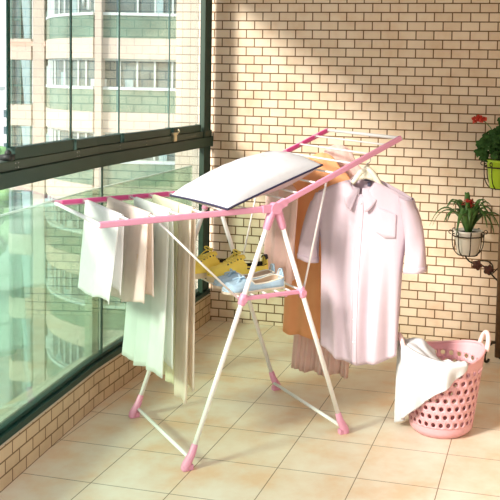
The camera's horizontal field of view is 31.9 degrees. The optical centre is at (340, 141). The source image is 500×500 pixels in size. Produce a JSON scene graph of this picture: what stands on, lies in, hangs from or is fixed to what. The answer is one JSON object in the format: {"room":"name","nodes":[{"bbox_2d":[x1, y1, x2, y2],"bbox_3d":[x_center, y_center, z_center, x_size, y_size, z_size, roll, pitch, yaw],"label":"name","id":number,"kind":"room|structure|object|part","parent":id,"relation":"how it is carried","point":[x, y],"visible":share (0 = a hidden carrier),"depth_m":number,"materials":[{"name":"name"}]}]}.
{"room":"enclosed apartment balcony","nodes":[
{"label":"enclosed apartment balcony","id":0,"kind":"room"},
{"bbox_2d":[0,292,210,491],"bbox_3d":[-1.179,1.108,3.373,0.204,0.168,3.823,2,4,9],"label":"wall","id":1,"kind":"structure","parent":0,"point":[20,451],"depth_m":3.51,"materials":[{"name":"brick"}]},
{"bbox_2d":[0,333,123,421],"bbox_3d":[-1.195,1.028,3.361,0.121,0.028,3.797,2,4,9],"label":"trim","id":2,"kind":"structure","parent":1,"relation":"attached to","point":[64,372],"depth_m":3.55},
{"bbox_2d":[0,0,212,445],"bbox_3d":[-1.137,0.062,3.280,0.185,1.939,3.788,2,4,9],"label":"window","id":3,"kind":"structure","parent":1,"relation":"in","point":[31,163],"depth_m":3.83,"materials":[{"name":"green metal"}]},
{"bbox_3d":[-1.120,0.026,3.260,0.036,0.049,0.481,2,4,7],"label":"pane rail","id":4,"kind":"part","parent":3,"relation":"part of","materials":[{"name":"green metal"}]},
{"bbox_3d":[-1.127,0.596,3.931,0.040,0.770,0.065,2,4,13],"label":"balustrade post","id":5,"kind":"part","parent":3,"relation":"part of","materials":[{"name":"grey metal"}]},
{"bbox_3d":[-1.058,-0.002,3.748,0.041,0.043,0.439,2,4,9],"label":"pane rail","id":6,"kind":"part","parent":3,"relation":"part of","materials":[{"name":"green metal"}]},
{"bbox_3d":[-1.133,1.005,3.340,0.118,0.050,3.787,2,4,9],"label":"sill rail","id":7,"kind":"part","parent":3,"relation":"part of","materials":[{"name":"green metal"}]},
{"bbox_3d":[-0.957,-0.035,4.266,0.036,0.043,0.562,2,4,11],"label":"pane rail","id":8,"kind":"part","parent":3,"relation":"part of","materials":[{"name":"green metal"}]},
{"bbox_3d":[-0.856,-0.066,4.766,0.036,0.043,0.410,2,4,11],"label":"pane rail","id":9,"kind":"part","parent":3,"relation":"part of","materials":[{"name":"green metal"}]},
{"bbox_3d":[-0.791,-0.070,5.066,0.031,1.900,0.106,2,4,11],"label":"corner post","id":10,"kind":"part","parent":3,"relation":"part of","materials":[{"name":"green metal"}]},
{"bbox_2d":[0,320,499,499],"bbox_3d":[-0.002,1.412,1.978,3.740,0.200,6.400,2,4,13],"label":"floor","id":11,"kind":"structure","parent":0,"point":[256,442],"depth_m":3.48,"materials":[{"name":"tile"}]},
{"bbox_2d":[54,128,402,471],"bbox_3d":[-0.453,0.579,3.582,1.284,1.230,0.619,-1,5,-32],"label":"drying rack","id":12,"kind":"object","parent":11,"relation":"on","point":[273,210],"visible":0.65,"depth_m":3.42,"materials":[{"name":"white metal"}]},
{"bbox_2d":[78,200,123,304],"bbox_3d":[-0.927,0.421,3.309,0.065,0.349,0.424,-1,5,-32],"label":"cloth","id":13,"kind":"object","parent":12,"relation":"hanging from","point":[101,260],"visible":0.94,"depth_m":3.25,"materials":[{"name":"white fabric"}]},
{"bbox_3d":[-0.860,0.231,3.641,0.666,0.041,0.014,-1,5,-32],"label":"wing rail","id":14,"kind":"part","parent":12,"relation":"part of","materials":[{"name":"pink plastic"}]},
{"bbox_2d":[106,197,153,303],"bbox_3d":[-0.842,0.439,3.366,0.066,0.396,0.513,-1,5,-33],"label":"cloth","id":15,"kind":"object","parent":12,"relation":"hanging from","point":[138,244],"visible":0.53,"depth_m":3.25,"materials":[{"name":"beige fabric"}]},
{"bbox_2d":[122,197,173,378],"bbox_3d":[-0.769,0.568,3.419,0.071,0.660,0.436,-1,5,-33],"label":"towel","id":16,"kind":"object","parent":12,"relation":"hanging from","point":[148,329],"visible":0.64,"depth_m":3.30,"materials":[{"name":"green fabric"}]},
{"bbox_2d":[152,194,180,384],"bbox_3d":[-0.722,0.591,3.529,0.061,0.724,0.289,-1,5,-32],"label":"towel","id":17,"kind":"object","parent":12,"relation":"hanging from","point":[168,371],"visible":0.16,"depth_m":3.42,"materials":[{"name":"yellow fabric"}]},
{"bbox_3d":[-0.725,0.686,3.764,0.348,0.923,0.019,-1,5,-32],"label":"leg","id":18,"kind":"part","parent":12,"relation":"part of","materials":[{"name":"white metal"}]},
{"bbox_3d":[-0.547,0.271,3.151,0.666,0.041,0.014,-1,5,-32],"label":"wing rail","id":19,"kind":"part","parent":12,"relation":"part of","materials":[{"name":"pink plastic"}]},
{"bbox_2d":[174,203,195,404],"bbox_3d":[-0.601,0.625,3.355,0.052,0.764,0.123,-1,5,-32],"label":"towel","id":20,"kind":"object","parent":12,"relation":"hanging from","point":[185,295],"visible":0.96,"depth_m":3.34,"materials":[{"name":"beige fabric"}]},
{"bbox_2d":[195,246,236,278],"bbox_3d":[-0.552,0.501,3.655,0.267,0.118,0.104,-1,5,-35],"label":"sneaker","id":21,"kind":"object","parent":12,"relation":"on","point":[209,259],"visible":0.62,"depth_m":3.62,"materials":[{"name":"yellow fabric"}]},
{"bbox_3d":[-0.412,0.726,3.274,0.348,0.923,0.019,-1,5,-32],"label":"leg","id":22,"kind":"part","parent":12,"relation":"part of","materials":[{"name":"white metal"}]},
{"bbox_2d":[206,249,267,281],"bbox_3d":[-0.427,0.508,3.599,0.267,0.118,0.104,-1,4,-28],"label":"sneaker","id":23,"kind":"object","parent":12,"relation":"on","point":[237,263],"visible":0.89,"depth_m":3.57,"materials":[{"name":"yellow fabric"}]},
{"bbox_2d":[213,264,275,288],"bbox_3d":[-0.387,0.538,3.498,0.267,0.073,0.096,-1,4,-30],"label":"loafer","id":24,"kind":"object","parent":12,"relation":"on","point":[231,274],"visible":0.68,"depth_m":3.47,"materials":[{"name":"blue fabric"}]},
{"bbox_3d":[-0.352,0.533,3.518,0.168,0.028,0.080,-1,4,-29],"label":"collar trim","id":25,"kind":"part","parent":24,"relation":"part of","materials":[{"name":"leather"}]},
{"bbox_2d":[169,151,322,209],"bbox_3d":[-0.346,0.138,3.567,0.624,0.185,0.437,-3,5,-44],"label":"pillow","id":26,"kind":"object","parent":12,"relation":"on","point":[227,186],"visible":1,"depth_m":3.40,"materials":[{"name":"white fabric"}]},
{"bbox_3d":[-0.432,0.680,3.951,0.336,0.923,0.019,-1,5,-32],"label":"leg","id":27,"kind":"part","parent":12,"relation":"part of","materials":[{"name":"white metal"}]},
{"bbox_2d":[221,268,283,294],"bbox_3d":[-0.343,0.545,3.406,0.267,0.073,0.096,-1,5,-34],"label":"loafer","id":28,"kind":"object","parent":12,"relation":"on","point":[273,281],"visible":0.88,"depth_m":3.38,"materials":[{"name":"blue fabric"}]},
{"bbox_3d":[-0.309,0.540,3.429,0.168,0.028,0.080,-1,5,-34],"label":"collar trim","id":29,"kind":"part","parent":28,"relation":"part of","materials":[{"name":"brown leather"}]},
{"bbox_3d":[-0.262,0.596,3.359,0.263,0.021,0.014,-1,5,-32],"label":"shelf rail","id":30,"kind":"part","parent":12,"relation":"part of","materials":[{"name":"pink plastic"}]},
{"bbox_2d":[264,184,297,283],"bbox_3d":[-0.263,0.363,3.775,0.088,0.471,0.293,-1,5,-32],"label":"blouse","id":31,"kind":"object","parent":12,"relation":"hanging from","point":[274,244],"visible":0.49,"depth_m":3.73,"materials":[{"name":"pink fabric"}]},
{"bbox_3d":[-0.306,0.075,3.982,0.586,0.272,0.014,-1,5,-32],"label":"wing rail","id":32,"kind":"part","parent":12,"relation":"part of","materials":[{"name":"pink plastic"}]},
{"bbox_3d":[-0.119,0.720,3.461,0.336,0.923,0.019,-1,5,-32],"label":"leg","id":33,"kind":"part","parent":12,"relation":"part of","materials":[{"name":"white metal"}]},
{"bbox_2d":[283,153,349,339],"bbox_3d":[-0.099,0.470,3.918,0.346,0.846,0.081,3,4,24],"label":"dress","id":34,"kind":"object","parent":12,"relation":"hanging from","point":[295,321],"visible":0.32,"depth_m":3.92,"materials":[{"name":"orange fabric"}]},
{"bbox_2d":[291,144,360,378],"bbox_3d":[-0.060,0.542,3.981,0.368,1.066,0.097,3,4,24],"label":"dress","id":35,"kind":"object","parent":12,"relation":"hanging from","point":[305,358],"visible":0.16,"depth_m":3.98,"materials":[{"name":"pink fabric"}]},
{"bbox_3d":[0.007,0.115,3.491,0.586,0.272,0.014,-1,5,-32],"label":"wing rail","id":36,"kind":"part","parent":12,"relation":"part of","materials":[{"name":"pink plastic"}]},
{"bbox_2d":[351,158,384,185],"bbox_3d":[0.107,0.157,3.569,0.386,0.205,0.026,3,4,24],"label":"clothes hanger","id":37,"kind":"object","parent":12,"relation":"hanging from","point":[366,172],"visible":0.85,"depth_m":3.56,"materials":[{"name":"beige plastic"}]},
{"bbox_2d":[297,175,426,365],"bbox_3d":[0.083,0.525,3.596,0.577,0.797,0.132,3,4,24],"label":"shirt","id":38,"kind":"object","parent":37,"relation":"hanging from","point":[365,230],"visible":0.98,"depth_m":3.55,"materials":[{"name":"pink fabric"}]},
{"bbox_2d":[397,330,490,438],"bbox_3d":[0.426,0.999,3.640,0.353,0.415,0.352,4,5,32],"label":"laundry basket","id":39,"kind":"object","parent":11,"relation":"on","point":[442,419],"visible":0.63,"depth_m":3.54,"materials":[{"name":"pink plastic"}]},
{"bbox_3d":[0.251,0.829,3.602,0.035,0.077,0.116,1,4,-8],"label":"handle","id":40,"kind":"part","parent":39,"relation":"part of","materials":[{"name":"white plastic"}]},
{"bbox_2d":[394,337,467,422],"bbox_3d":[0.347,1.008,3.572,0.184,0.371,0.340,-1,4,-29],"label":"towel","id":41,"kind":"object","parent":39,"relation":"in","point":[421,375],"visible":0.97,"depth_m":3.50,"materials":[{"name":"white fabric"}]},
{"bbox_3d":[0.609,0.833,3.656,0.035,0.077,0.116,1,4,-8],"label":"handle","id":42,"kind":"part","parent":39,"relation":"part of","materials":[{"name":"white plastic"}]},
{"bbox_2d":[448,161,499,362],"bbox_3d":[0.763,0.525,4.604,0.383,1.249,0.263,2,4,13],"label":"plant stand","id":43,"kind":"object","parent":11,"relation":"on","point":[477,265],"visible":0.8,"depth_m":4.53,"materials":[{"name":"brown metal"}]},
{"bbox_2d":[429,192,498,255],"bbox_3d":[0.682,0.438,4.647,0.384,0.325,0.323,-1,4,-30],"label":"bromeliad","id":44,"kind":"object","parent":43,"relation":"on","point":[467,213],"visible":1,"depth_m":4.60,"materials":[{"name":"green plant"}]},
{"bbox_2d":[453,228,482,255],"bbox_3d":[0.681,0.537,4.644,0.158,0.128,0.158,2,4,13],"label":"pot","id":45,"kind":"object","parent":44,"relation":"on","point":[464,244],"depth_m":4.59,"materials":[{"name":"white ceramic"}]},
{"bbox_2d":[461,198,474,207],"bbox_3d":[0.675,0.397,4.625,0.087,0.192,0.096,0,4,-24],"label":"flower","id":46,"kind":"object","parent":44,"relation":"on","point":[469,201],"depth_m":4.60,"materials":[{"name":"red plant"}]},
{"bbox_3d":[0.765,0.675,4.600,0.226,0.112,0.049,5,5,40],"label":"scroll arm","id":47,"kind":"part","parent":43,"relation":"part of","materials":[{"name":"metal"}]},
{"bbox_2d":[471,115,499,188],"bbox_3d":[0.851,0.051,4.578,0.226,0.386,0.263,-3,5,-45],"label":"geranium","id":48,"kind":"object","parent":43,"relation":"on","point":[491,141],"visible":1,"depth_m":4.55,"materials":[{"name":"green plant"}]},
{"bbox_2d":[471,115,486,123],"bbox_3d":[0.733,-0.118,4.583,0.084,0.050,0.052,2,4,13],"label":"flower","id":49,"kind":"object","parent":48,"relation":"on","point":[479,118],"depth_m":4.57,"materials":[{"name":"red plant"}]},
{"bbox_2d":[487,158,499,188],"bbox_3d":[0.852,0.169,4.580,0.176,0.150,0.176,2,4,13],"label":"pot","id":50,"kind":"object","parent":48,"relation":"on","point":[495,161],"depth_m":4.53,"materials":[{"name":"plastic"}]},
{"bbox_3d":[0.839,0.519,4.502,0.038,1.220,0.040,2,4,13],"label":"post","id":51,"kind":"part","parent":43,"relation":"part of","materials":[{"name":"brown metal"}]},
{"bbox_2d":[175,0,499,344],"bbox_3d":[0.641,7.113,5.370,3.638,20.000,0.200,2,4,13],"label":"wall","id":52,"kind":"structure","parent":0,"point":[284,72],"depth_m":4.93,"materials":[{"name":"brick"}]},
{"label":"outside","id":53,"kind":"structure","parent":0,"visible":0},
{"bbox_2d":[0,190,32,406],"bbox_3d":[-0.166,7.567,150.847,320.000,0.350,340.000,1,4,0],"label":"street","id":54,"kind":"structure","parent":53,"point":[4,258],"depth_m":60.02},
{"bbox_2d":[0,86,5,145],"bbox_3d":[-52.021,0.364,118.368,9.400,16.000,8.400,1,4,0],"label":"building","id":55,"kind":"structure","parent":54,"relation":"on","point":[2,88],"depth_m":121.48,"materials":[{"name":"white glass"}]},
{"bbox_2d":[0,146,32,255],"bbox_3d":[-24.296,6.563,60.647,5.366,12.697,6.372,1,4,-4],"label":"street tree","id":56,"kind":"object","parent":54,"relation":"on","point":[4,194],"visible":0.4,"depth_m":59.02,"materials":[{"name":"green plant"}]},
{"bbox_2d":[4,102,32,146],"bbox_3d":[-59.995,-0.882,160.390,8.400,12.500,8.400,1,4,0],"label":"building","id":57,"kind":"structure","parent":54,"relation":"on","point":[5,143],"depth_m":156.29,"materials":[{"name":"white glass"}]},
{"bbox_2d":[8,0,176,401],"bbox_3d":[-7.030,1.393,35.760,17.187,27.000,4.901,2,4,17],"label":"apartment building","id":58,"kind":"structure","parent":54,"relation":"on","point":[47,304],"depth_m":35.24,"materials":[{"name":"beige paint"}]},
{"bbox_2d":[21,0,29,37],"bbox_3d":[-13.852,-5.522,38.116,0.380,1.940,0.030,1,4,0],"label":"curtain","id":59,"kind":"object","parent":58,"relation":"hanging from","point":[25,4],"depth_m":38.12,"materials":[{"name":"white fabric"}]},
{"bbox_2d":[21,60,29,103],"bbox_3d":[-13.915,-2.630,38.310,0.380,1.940,0.030,1,4,0],"label":"curtain","id":60,"kind":"object","parent":58,"relation":"hanging from","point":[25,64],"depth_m":38.30,"materials":[{"name":"white fabric"}]},
{"bbox_2d":[21,126,29,144],"bbox_3d":[-13.979,0.263,38.505,0.380,1.940,0.030,1,4,0],"label":"curtain","id":61,"kind":"object","parent":58,"relation":"hanging from","point":[25,130],"depth_m":38.46,"materials":[{"name":"white fabric"}]},
{"bbox_2d":[22,191,29,233],"bbox_3d":[-14.043,3.156,38.699,0.380,1.940,0.030,1,4,0],"label":"curtain","id":62,"kind":"object","parent":58,"relation":"hanging from","point":[25,194],"depth_m":38.69,"materials":[{"name":"white fabric"}]},
{"bbox_2d":[22,255,29,297],"bbox_3d":[-14.107,6.049,38.894,0.380,1.940,0.030,1,4,0],"label":"curtain","id":63,"kind":"object","parent":58,"relation":"hanging from","point":[25,258],"depth_m":38.88,"materials":[{"name":"fabric"}]},
{"bbox_2d":[22,319,29,360],"bbox_3d":[-14.170,8.941,39.088,0.380,1.940,0.030,1,4,0],"label":"curtain","id":64,"kind":"object","parent":58,"relation":"hanging from","point":[25,322],"depth_m":39.08,"materials":[{"name":"white fabric"}]},
{"bbox_2d":[22,382,30,392],"bbox_3d":[-14.234,11.834,39.283,0.380,1.940,0.030,1,4,0],"label":"curtain","id":65,"kind":"object","parent":58,"relation":"hanging from","point":[26,386],"depth_m":39.22,"materials":[{"name":"green"}]},
{"bbox_2d":[45,198,47,215],"bbox_3d":[-12.901,2.886,38.321,0.320,0.800,0.040,1,4,0],"label":"curtain","id":66,"kind":"object","parent":58,"relation":"hanging from","point":[46,199],"depth_m":38.31,"materials":[{"name":"white fabric"}]},
{"bbox_2d":[46,336,48,347],"bbox_3d":[-12.845,8.831,38.261,0.320,0.550,0.040,1,4,0],"label":"curtain","id":67,"kind":"object","parent":58,"relation":"hanging from","point":[47,337],"depth_m":38.24,"materials":[{"name":"white fabric"}]},
{"bbox_2d":[47,66,48,84],"bbox_3d":[-12.406,-2.835,37.081,0.320,0.800,0.040,1,4,0],"label":"curtain","id":68,"kind":"object","parent":58,"relation":"hanging from","point":[47,66],"depth_m":37.06,"materials":[{"name":"white fabric"}]},
{"bbox_2d":[48,274,51,286],"bbox_3d":[-12.458,5.991,37.383,0.320,0.550,0.040,1,4,0],"label":"curtain","id":69,"kind":"object","parent":58,"relation":"hanging from","point":[49,275],"depth_m":37.36,"materials":[{"name":"white fabric"}]},
{"bbox_2d":[50,0,54,14],"bbox_3d":[-11.979,-5.676,36.233,0.320,0.800,0.040,1,4,0],"label":"curtain","id":70,"kind":"object","parent":58,"relation":"hanging from","point":[52,2],"depth_m":36.22,"materials":[{"name":"white fabric"}]},
{"bbox_2d":[52,210,56,222],"bbox_3d":[-11.994,3.149,36.562,0.320,0.550,0.040,1,4,0],"label":"curtain","id":71,"kind":"object","parent":58,"relation":"hanging from","point":[54,212],"depth_m":36.54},
{"bbox_3d":[-11.821,9.763,36.809,0.570,0.910,5.420,-2,5,-37],"label":"balcony glass","id":72,"kind":"part","parent":58,"relation":"part of","materials":[{"name":"glass"}]},
{"bbox_3d":[-11.788,9.287,36.734,0.628,0.110,5.420,-2,5,-37],"label":"handrail","id":73,"kind":"part","parent":58,"relation":"part of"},
{"bbox_2d":[56,354,60,360],"bbox_3d":[-11.832,9.091,36.583,0.320,0.300,0.040,1,4,0],"label":"curtain","id":74,"kind":"object","parent":58,"relation":"hanging from","point":[58,356],"depth_m":36.56,"materials":[{"name":"white fabric"}]},
{"bbox_2d":[61,72,65,84],"bbox_3d":[-11.281,-2.578,35.489,0.320,0.550,0.040,1,4,0],"label":"curtain","id":75,"kind":"object","parent":58,"relation":"hanging from","point":[63,74],"depth_m":35.47,"materials":[{"name":"white fabric"}]},
{"bbox_3d":[-11.694,3.977,36.420,0.570,0.910,5.420,-2,5,-37],"label":"balcony glass","id":76,"kind":"part","parent":58,"relation":"part of","materials":[{"name":"glass"}]},
{"bbox_3d":[-11.661,3.502,36.345,0.628,0.110,5.420,-2,5,-37],"label":"handrail","id":77,"kind":"part","parent":58,"relation":"part of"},
{"bbox_3d":[-11.758,6.870,36.614,0.570,0.910,5.420,-2,5,-37],"label":"balcony glass","id":78,"kind":"part","parent":58,"relation":"part of","materials":[{"name":"glass"}]},
{"bbox_3d":[-11.724,6.395,36.539,0.628,0.110,5.420,-2,5,-37],"label":"handrail","id":79,"kind":"part","parent":58,"relation":"part of","materials":[{"name":"white metal"}]},
{"bbox_2d":[65,289,69,295],"bbox_3d":[-11.242,6.245,35.860,0.320,0.300,0.040,1,4,0],"label":"curtain","id":80,"kind":"object","parent":58,"relation":"hanging from","point":[67,291],"depth_m":35.84,"materials":[{"name":"white fabric"}]},
{"bbox_2d":[67,220,72,226],"bbox_3d":[-11.056,3.362,35.559,0.320,0.300,0.040,1,4,0],"label":"curtain","id":81,"kind":"object","parent":58,"relation":"hanging from","point":[69,222],"depth_m":35.53,"materials":[{"name":"white fabric"}]},
{"bbox_3d":[-11.503,-4.701,35.836,0.570,0.910,5.420,-2,5,-37],"label":"balcony glass","id":82,"kind":"part","parent":58,"relation":"part of","materials":[{"name":"green glass"}]},
{"bbox_3d":[-11.566,-1.808,36.031,0.570,0.910,5.420,-2,5,-37],"label":"balcony glass","id":83,"kind":"part","parent":58,"relation":"part of","materials":[{"name":"glass"}]},
{"bbox_3d":[-11.470,-5.176,35.762,0.628,0.110,5.420,-2,5,-37],"label":"handrail","id":84,"kind":"part","parent":58,"relation":"part of","materials":[{"name":"white metal"}]},
{"bbox_3d":[-11.533,-2.284,35.956,0.628,0.110,5.420,-2,5,-37],"label":"handrail","id":85,"kind":"part","parent":58,"relation":"part of","materials":[{"name":"white metal"}]},
{"bbox_3d":[-11.630,1.085,36.225,0.570,0.910,5.420,-2,5,-37],"label":"balcony glass","id":86,"kind":"part","parent":58,"relation":"part of","materials":[{"name":"glass"}]},
{"bbox_2d":[72,0,76,12],"bbox_3d":[-10.658,-5.424,34.790,0.320,0.550,0.040,1,4,0],"label":"curtain","id":87,"kind":"object","parent":58,"relation":"hanging from","point":[74,2],"depth_m":34.77,"materials":[{"name":"white fabric"}]},
{"bbox_2d":[87,0,90,9],"bbox_3d":[-9.862,-5.516,33.961,0.160,0.700,0.068,1,4,0],"label":"hanging cloth","id":88,"kind":"object","parent":58,"relation":"hanging from","point":[88,1],"visible":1,"depth_m":33.97,"materials":[{"name":"white fabric"}]},
{"bbox_2d":[110,292,117,303],"bbox_3d":[-9.104,6.112,34.812,0.320,0.800,0.040,1,4,0],"label":"curtain","id":89,"kind":"object","parent":58,"relation":"hanging from","point":[113,300],"depth_m":34.81,"materials":[{"name":"white fabric"}]},
{"bbox_3d":[-4.134,7.170,34.640,10.950,0.910,0.030,1,4,0],"label":"balcony glass","id":90,"kind":"part","parent":58,"relation":"part of","materials":[{"name":"clear glass"}]},
{"bbox_3d":[-4.123,6.694,34.578,10.950,0.110,0.090,1,4,0],"label":"handrail","id":91,"kind":"part","parent":58,"relation":"part of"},
{"bbox_2d":[125,79,133,86],"bbox_3d":[-8.339,-2.304,34.245,0.320,0.300,0.040,1,4,0],"label":"curtain","id":92,"kind":"object","parent":58,"relation":"hanging from","point":[128,82],"depth_m":34.23,"materials":[{"name":"white fabric"}]},
{"bbox_3d":[-4.006,1.385,34.251,10.950,0.910,0.030,1,4,0],"label":"balcony glass","id":93,"kind":"part","parent":58,"relation":"part of","materials":[{"name":"green glass"}]},
{"bbox_3d":[-3.879,-4.401,33.862,10.950,0.910,0.030,1,4,0],"label":"balcony glass","id":94,"kind":"part","parent":58,"relation":"part of","materials":[{"name":"green glass"}]},
{"bbox_3d":[-3.869,-4.877,33.800,10.950,0.110,0.090,1,4,0],"label":"handrail","id":95,"kind":"part","parent":58,"relation":"part of","materials":[{"name":"white metal"}]},
{"bbox_3d":[-3.943,-1.508,34.056,10.950,0.910,0.030,1,4,0],"label":"balcony glass","id":96,"kind":"part","parent":58,"relation":"part of","materials":[{"name":"green glass"}]},
{"bbox_3d":[-3.932,-1.985,33.994,10.950,0.110,0.090,1,4,0],"label":"handrail","id":97,"kind":"part","parent":58,"relation":"part of","materials":[{"name":"white metal"}]},
{"bbox_3d":[-3.996,0.908,34.189,10.950,0.110,0.090,1,4,0],"label":"handrail","id":98,"kind":"part","parent":58,"relation":"part of","materials":[{"name":"white metal"}]},
{"bbox_2d":[156,0,163,12],"bbox_3d":[-7.113,-5.296,34.042,0.320,0.550,0.040,1,4,0],"label":"curtain","id":99,"kind":"object","parent":58,"relation":"hanging from","point":[159,3],"depth_m":34.02,"materials":[{"name":"white fabric"}]},
{"bbox_2d":[159,155,166,160],"bbox_3d":[-7.050,0.619,34.439,0.320,0.300,0.040,1,4,0],"label":"curtain","id":100,"kind":"object","parent":58,"relation":"hanging from","point":[164,157],"depth_m":34.42,"materials":[{"name":"white fabric"}]}
]}

